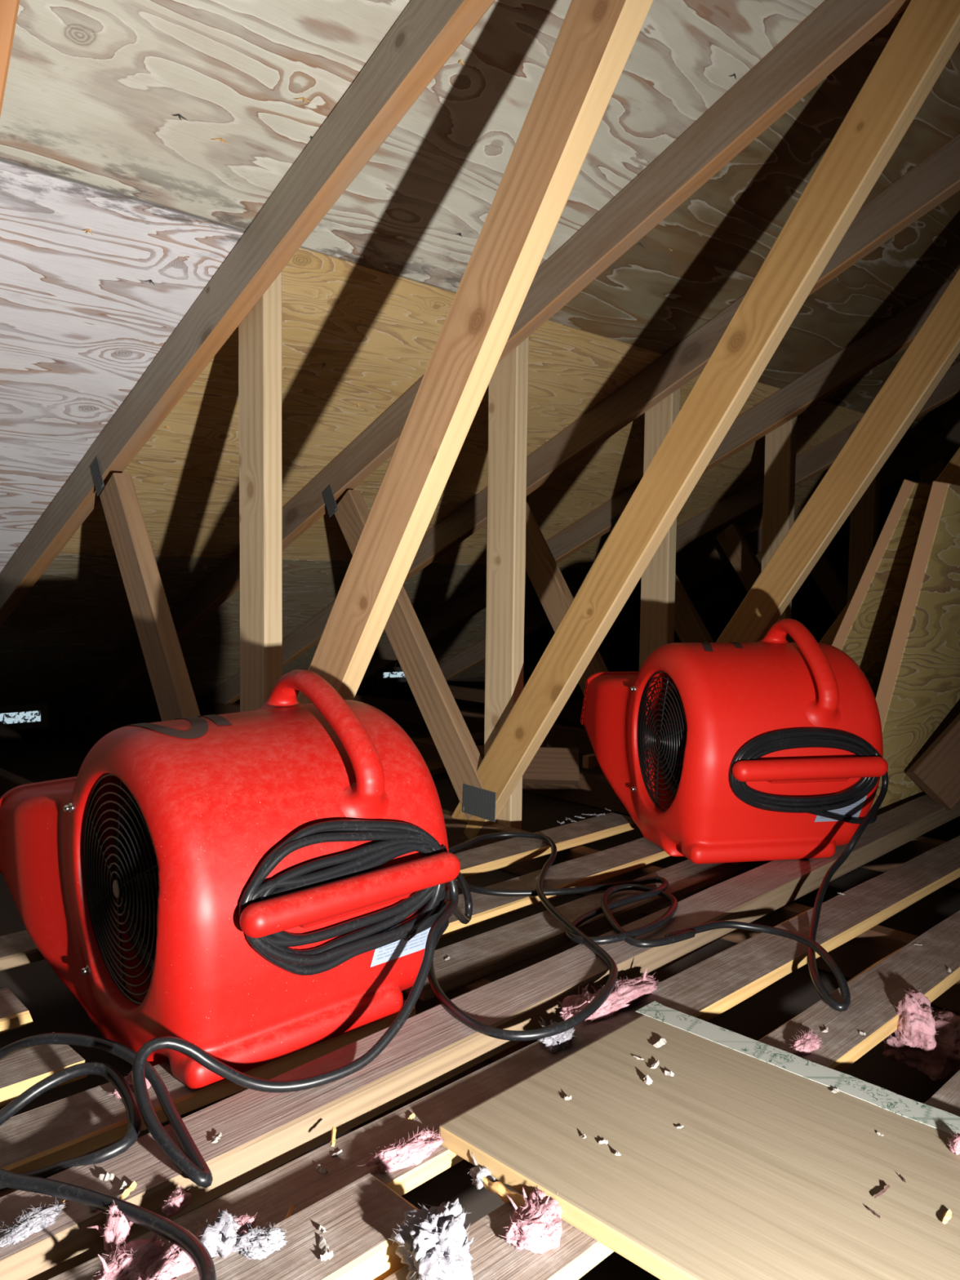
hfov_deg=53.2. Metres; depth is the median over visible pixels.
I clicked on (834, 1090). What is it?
flake
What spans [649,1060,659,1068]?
flake
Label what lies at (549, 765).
board
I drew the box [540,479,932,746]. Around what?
panel
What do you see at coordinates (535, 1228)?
tuft
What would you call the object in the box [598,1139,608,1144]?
flake
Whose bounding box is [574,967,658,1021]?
tuft
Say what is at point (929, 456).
roof truss
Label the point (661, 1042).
flake
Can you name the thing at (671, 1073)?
flake
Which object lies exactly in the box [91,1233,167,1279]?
tuft
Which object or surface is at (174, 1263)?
tuft
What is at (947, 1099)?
joist
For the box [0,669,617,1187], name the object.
air blower
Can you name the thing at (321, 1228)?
flake
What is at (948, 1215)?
wood splinter
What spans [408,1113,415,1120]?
wood splinter
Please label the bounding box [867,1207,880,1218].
dark shred
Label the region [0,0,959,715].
ceiling
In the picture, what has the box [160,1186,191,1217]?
tuft
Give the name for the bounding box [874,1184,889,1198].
dark shred
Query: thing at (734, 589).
roof truss
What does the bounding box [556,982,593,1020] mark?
tuft
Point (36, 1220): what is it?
tuft
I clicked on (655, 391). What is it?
roof truss
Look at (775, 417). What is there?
roof truss
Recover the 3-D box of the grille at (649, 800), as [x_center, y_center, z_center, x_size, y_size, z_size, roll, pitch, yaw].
[0.352,0.196,1.865,0.012,0.276,0.276,0,4,-11]
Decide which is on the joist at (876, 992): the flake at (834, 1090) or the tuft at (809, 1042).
the tuft at (809, 1042)
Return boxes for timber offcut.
[906,713,959,810]
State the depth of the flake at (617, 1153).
0.85 m
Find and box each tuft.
[0,1198,71,1248]
[87,1201,133,1253]
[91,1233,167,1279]
[108,1071,151,1103]
[142,1229,201,1279]
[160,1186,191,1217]
[199,1208,239,1258]
[231,1223,288,1259]
[232,1213,256,1236]
[363,1126,445,1173]
[390,1198,476,1279]
[469,1151,497,1189]
[499,1186,562,1253]
[528,1188,550,1204]
[536,1016,576,1053]
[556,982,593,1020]
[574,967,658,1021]
[788,1029,823,1055]
[880,1008,959,1080]
[893,987,936,1052]
[947,1131,959,1155]
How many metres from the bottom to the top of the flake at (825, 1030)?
0.004 m
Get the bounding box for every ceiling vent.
[0,702,48,729]
[377,666,407,683]
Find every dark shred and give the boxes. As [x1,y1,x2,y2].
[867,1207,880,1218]
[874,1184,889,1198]
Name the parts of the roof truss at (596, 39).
gang plate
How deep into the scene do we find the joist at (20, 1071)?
1.04 m
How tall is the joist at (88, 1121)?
0.020 m
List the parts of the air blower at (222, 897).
handle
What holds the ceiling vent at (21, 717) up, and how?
in the ceiling
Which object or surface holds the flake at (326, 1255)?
on the joist at (359, 1220)
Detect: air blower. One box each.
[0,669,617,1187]
[447,618,888,1011]
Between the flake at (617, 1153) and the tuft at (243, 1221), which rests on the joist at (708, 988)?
the tuft at (243, 1221)
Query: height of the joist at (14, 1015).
0.019 m
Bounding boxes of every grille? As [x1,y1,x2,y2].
[82,773,158,1004]
[637,670,687,812]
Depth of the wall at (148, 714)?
4.19 m
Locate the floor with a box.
[0,696,959,1279]
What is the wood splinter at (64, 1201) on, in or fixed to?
on the joist at (261, 1131)
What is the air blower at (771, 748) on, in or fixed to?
on the joist at (480, 956)
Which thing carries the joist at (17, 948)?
on the roof truss at (9, 9)
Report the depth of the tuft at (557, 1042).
1.09 m
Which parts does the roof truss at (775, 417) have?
gang plate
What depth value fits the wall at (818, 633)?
7.46 m
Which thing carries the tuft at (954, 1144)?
on the panel at (771, 1172)
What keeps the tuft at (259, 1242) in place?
on the joist at (359, 1220)
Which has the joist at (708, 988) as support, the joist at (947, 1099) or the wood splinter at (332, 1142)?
the wood splinter at (332, 1142)
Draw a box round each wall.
[13,662,639,735]
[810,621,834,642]
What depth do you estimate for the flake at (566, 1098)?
0.94 m
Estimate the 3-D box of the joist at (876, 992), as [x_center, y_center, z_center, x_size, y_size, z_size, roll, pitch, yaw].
[0.929,0.446,1.651,3.000,0.020,0.093,-3,5,-44]
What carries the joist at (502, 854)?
on the roof truss at (518, 719)
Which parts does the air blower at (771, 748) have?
handle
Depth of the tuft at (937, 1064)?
1.20 m
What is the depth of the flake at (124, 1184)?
0.80 m
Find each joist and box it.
[0,794,959,1279]
[0,929,44,970]
[0,986,33,1033]
[0,999,416,1173]
[0,1044,87,1106]
[48,835,959,1279]
[174,1173,418,1279]
[383,910,959,1279]
[402,859,771,1000]
[440,837,673,938]
[453,812,638,880]
[924,1070,959,1116]
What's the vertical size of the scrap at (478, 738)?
0.021 m
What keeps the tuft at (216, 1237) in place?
on the joist at (359, 1220)
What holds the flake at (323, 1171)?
on the joist at (708, 988)
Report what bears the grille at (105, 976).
attached to the air blower at (222, 897)
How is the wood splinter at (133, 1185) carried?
on the joist at (261, 1131)
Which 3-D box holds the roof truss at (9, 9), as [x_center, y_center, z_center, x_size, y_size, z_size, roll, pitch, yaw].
[-0.629,-0.729,1.041,0.078,2.586,5.418,-3,5,-44]
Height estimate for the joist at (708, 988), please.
0.020 m
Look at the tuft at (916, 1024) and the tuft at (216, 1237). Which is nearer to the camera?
the tuft at (216, 1237)
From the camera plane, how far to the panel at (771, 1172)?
0.86 m
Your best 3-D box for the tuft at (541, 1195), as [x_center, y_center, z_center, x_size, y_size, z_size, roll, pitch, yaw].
[0.050,0.465,0.807,0.018,0.026,0.048,1,4,2]
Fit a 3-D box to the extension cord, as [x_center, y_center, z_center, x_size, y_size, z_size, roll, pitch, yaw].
[-0.318,0.446,0.741,0.214,0.053,0.382,-3,5,-44]
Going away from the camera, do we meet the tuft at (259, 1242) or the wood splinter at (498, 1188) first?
the tuft at (259, 1242)
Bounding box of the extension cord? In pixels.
[0,1061,216,1279]
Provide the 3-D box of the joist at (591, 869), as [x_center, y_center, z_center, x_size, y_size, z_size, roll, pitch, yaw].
[0.254,0.426,1.841,1.301,0.020,0.095,-3,5,-45]
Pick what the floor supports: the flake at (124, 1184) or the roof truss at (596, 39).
the roof truss at (596, 39)
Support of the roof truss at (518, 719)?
on the floor
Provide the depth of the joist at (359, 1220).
0.74 m
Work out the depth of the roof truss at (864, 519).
3.68 m
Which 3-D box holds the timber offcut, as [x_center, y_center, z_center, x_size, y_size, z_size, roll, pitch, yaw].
[1.253,0.139,2.261,0.544,0.505,0.075,-1,4,-18]
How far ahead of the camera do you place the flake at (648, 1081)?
0.98 m
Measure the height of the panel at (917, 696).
0.753 m
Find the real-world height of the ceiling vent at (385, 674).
0.062 m
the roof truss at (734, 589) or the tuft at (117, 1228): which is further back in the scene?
the roof truss at (734, 589)
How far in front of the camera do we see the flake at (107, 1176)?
0.81 m
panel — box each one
[439,1000,959,1279]
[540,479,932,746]
[582,480,959,815]
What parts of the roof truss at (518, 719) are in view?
gang plate, gang plate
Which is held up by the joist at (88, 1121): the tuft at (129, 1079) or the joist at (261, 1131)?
the tuft at (129, 1079)
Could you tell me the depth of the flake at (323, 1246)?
0.73 m
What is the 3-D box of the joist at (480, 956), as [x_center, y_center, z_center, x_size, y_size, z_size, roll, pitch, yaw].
[0.357,0.434,1.735,1.300,0.019,0.090,-3,5,-45]
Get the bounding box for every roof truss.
[0,0,19,1197]
[0,0,653,1062]
[62,0,959,1013]
[201,133,959,889]
[353,277,959,822]
[439,361,959,722]
[523,422,959,701]
[597,497,895,662]
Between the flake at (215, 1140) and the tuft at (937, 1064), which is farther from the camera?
the tuft at (937, 1064)
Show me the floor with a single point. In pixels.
(51, 1006)
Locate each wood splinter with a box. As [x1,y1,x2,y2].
[62,1199,69,1208]
[120,1181,137,1199]
[284,1204,293,1219]
[329,1125,336,1146]
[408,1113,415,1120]
[482,1176,524,1208]
[942,1208,951,1224]
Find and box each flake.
[98,1172,114,1180]
[119,1180,127,1190]
[210,1132,222,1142]
[315,1164,327,1174]
[318,1225,326,1232]
[319,1235,328,1254]
[320,1250,333,1261]
[331,1149,342,1156]
[564,1095,571,1100]
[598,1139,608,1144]
[614,1148,621,1155]
[643,1075,653,1085]
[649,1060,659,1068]
[653,1038,666,1048]
[664,1071,674,1076]
[821,1026,828,1032]
[831,1088,839,1093]
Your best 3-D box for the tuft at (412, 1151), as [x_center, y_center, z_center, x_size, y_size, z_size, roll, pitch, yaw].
[-0.068,0.464,0.876,0.099,0.022,0.039,-2,4,-36]
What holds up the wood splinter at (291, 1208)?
on the joist at (708, 988)
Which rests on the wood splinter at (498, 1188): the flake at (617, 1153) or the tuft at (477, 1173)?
the tuft at (477, 1173)
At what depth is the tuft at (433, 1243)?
0.72 m
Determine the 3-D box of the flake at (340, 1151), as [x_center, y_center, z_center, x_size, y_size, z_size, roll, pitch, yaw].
[-0.132,0.472,0.883,0.011,0.003,0.005,-3,5,-42]
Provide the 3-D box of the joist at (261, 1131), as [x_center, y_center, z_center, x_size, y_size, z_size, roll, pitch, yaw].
[0.374,0.438,1.537,0.087,0.039,3.250,4,5,44]

